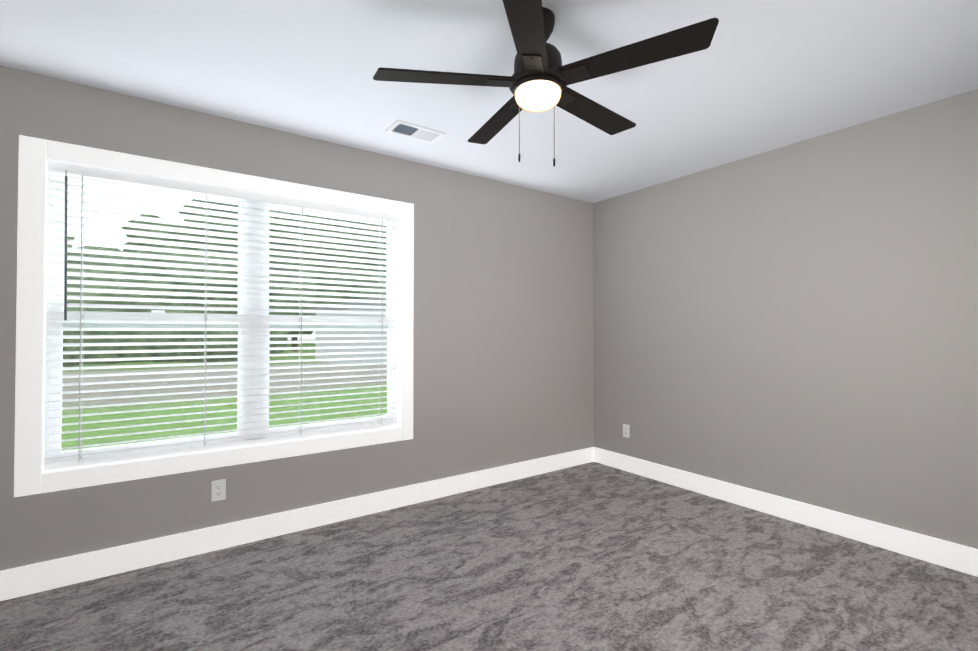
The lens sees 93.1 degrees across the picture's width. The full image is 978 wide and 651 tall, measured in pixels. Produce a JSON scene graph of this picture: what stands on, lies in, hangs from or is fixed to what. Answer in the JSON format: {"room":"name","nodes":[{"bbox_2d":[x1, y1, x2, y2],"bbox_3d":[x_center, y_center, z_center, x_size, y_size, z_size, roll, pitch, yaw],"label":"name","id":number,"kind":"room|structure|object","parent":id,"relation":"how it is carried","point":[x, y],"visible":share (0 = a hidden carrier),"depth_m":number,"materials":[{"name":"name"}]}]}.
{"room":"empty bedroom","nodes":[
{"label":"empty bedroom","id":0,"kind":"room"},
{"bbox_2d":[0,65,593,570],"bbox_3d":[-0.848,0.042,3.173,4.680,2.440,0.140,1,-1,-35],"label":"wall","id":1,"kind":"structure","parent":0,"point":[502,323],"depth_m":3.27,"materials":[{"name":"grey paint"}]},
{"bbox_2d":[14,135,413,496],"bbox_3d":[-1.401,-0.039,2.773,2.007,1.670,0.159,1,-1,-35],"label":"window unit","id":2,"kind":"structure","parent":1,"relation":"in","point":[54,445],"depth_m":2.50,"materials":[{"name":"white plastic"}]},
{"bbox_2d":[44,160,399,469],"bbox_3d":[-1.387,-0.045,2.753,1.823,1.485,0.075,1,-1,-35],"label":"window blind","id":3,"kind":"object","parent":2,"relation":"attached to","point":[67,173],"visible":0.98,"depth_m":2.61,"materials":[{"name":"white plastic"}]},
{"bbox_2d":[211,479,225,501],"bbox_3d":[-1.517,0.925,2.598,0.070,0.115,0.009,1,-1,-35],"label":"outlet","id":4,"kind":"object","parent":1,"relation":"attached to","point":[218,490],"visible":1,"depth_m":2.60,"materials":[{"name":"white plastic"}]},
{"bbox_2d":[0,447,595,600],"bbox_3d":[-0.802,1.194,3.093,4.400,0.135,0.020,1,-1,-35],"label":"baseboard","id":5,"kind":"structure","parent":1,"relation":"attached to","point":[16,582],"depth_m":2.67,"materials":[{"name":"white wood"}]},
{"bbox_2d":[0,462,977,650],"bbox_3d":[0.187,1.293,1.690,4.680,0.100,3.730,1,-1,-35],"label":"floor","id":6,"kind":"structure","parent":0,"point":[593,556],"depth_m":2.20,"materials":[{"name":"carpet"}]},
{"bbox_2d":[0,0,977,202],"bbox_3d":[0.187,-1.247,1.724,4.680,0.100,3.730,1,-1,-35],"label":"ceiling","id":7,"kind":"structure","parent":0,"point":[756,77],"depth_m":2.15,"materials":[{"name":"white paint"}]},
{"bbox_2d":[385,120,445,143],"bbox_3d":[-0.448,-1.178,2.830,0.320,0.012,0.180,1,-1,-35],"label":"ceiling vent","id":8,"kind":"object","parent":7,"relation":"in","point":[412,131],"visible":1,"depth_m":2.82,"materials":[{"name":"white metal"}]},
{"bbox_2d":[373,0,718,166],"bbox_3d":[0.218,-0.918,1.834,1.187,0.555,1.210,1,-1,-35],"label":"ceiling fan","id":9,"kind":"object","parent":7,"relation":"hanging from","point":[541,78],"visible":1,"depth_m":1.71,"materials":[{"name":"brown metal"}]},
{"bbox_2d":[593,89,977,548],"bbox_3d":[2.082,0.040,2.959,0.140,2.440,3.590,1,-1,-35],"label":"wall","id":10,"kind":"structure","parent":0,"point":[797,321],"depth_m":2.90,"materials":[{"name":"grey paint"}]},
{"bbox_2d":[623,424,629,437],"bbox_3d":[1.203,0.924,4.062,0.009,0.115,0.070,1,-1,-35],"label":"outlet","id":11,"kind":"object","parent":10,"relation":"attached to","point":[626,430],"visible":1,"depth_m":4.06,"materials":[{"name":"white plastic"}]},
{"bbox_2d":[596,447,977,576],"bbox_3d":[1.976,1.192,2.954,0.020,0.135,3.390,1,-1,-35],"label":"baseboard","id":12,"kind":"structure","parent":10,"relation":"attached to","point":[951,555],"depth_m":2.87,"materials":[{"name":"white wood"}]},
{"label":"outside","id":13,"kind":"structure","parent":0,"visible":0},
{"bbox_2d":[61,340,386,450],"bbox_3d":[-25.193,2.221,41.449,160.000,0.001,90.000,1,-1,-35],"label":"ground","id":14,"kind":"structure","parent":13,"point":[163,412],"depth_m":11.40,"materials":[{"name":"green plant"}]},
{"bbox_2d":[62,199,385,366],"bbox_3d":[-11.751,-7.549,37.011,57.640,21.284,17.804,1,-1,-35],"label":"trees","id":15,"kind":"object","parent":14,"relation":"on","point":[113,355],"depth_m":30.76,"materials":[{"name":"green plant"}]},
{"bbox_2d":[307,294,386,365],"bbox_3d":[-3.529,-0.181,28.130,13.000,4.450,6.600,1,-1,-35],"label":"building","id":16,"kind":"structure","parent":14,"relation":"on","point":[350,344],"depth_m":22.92,"materials":[{"name":"white"}]}
]}

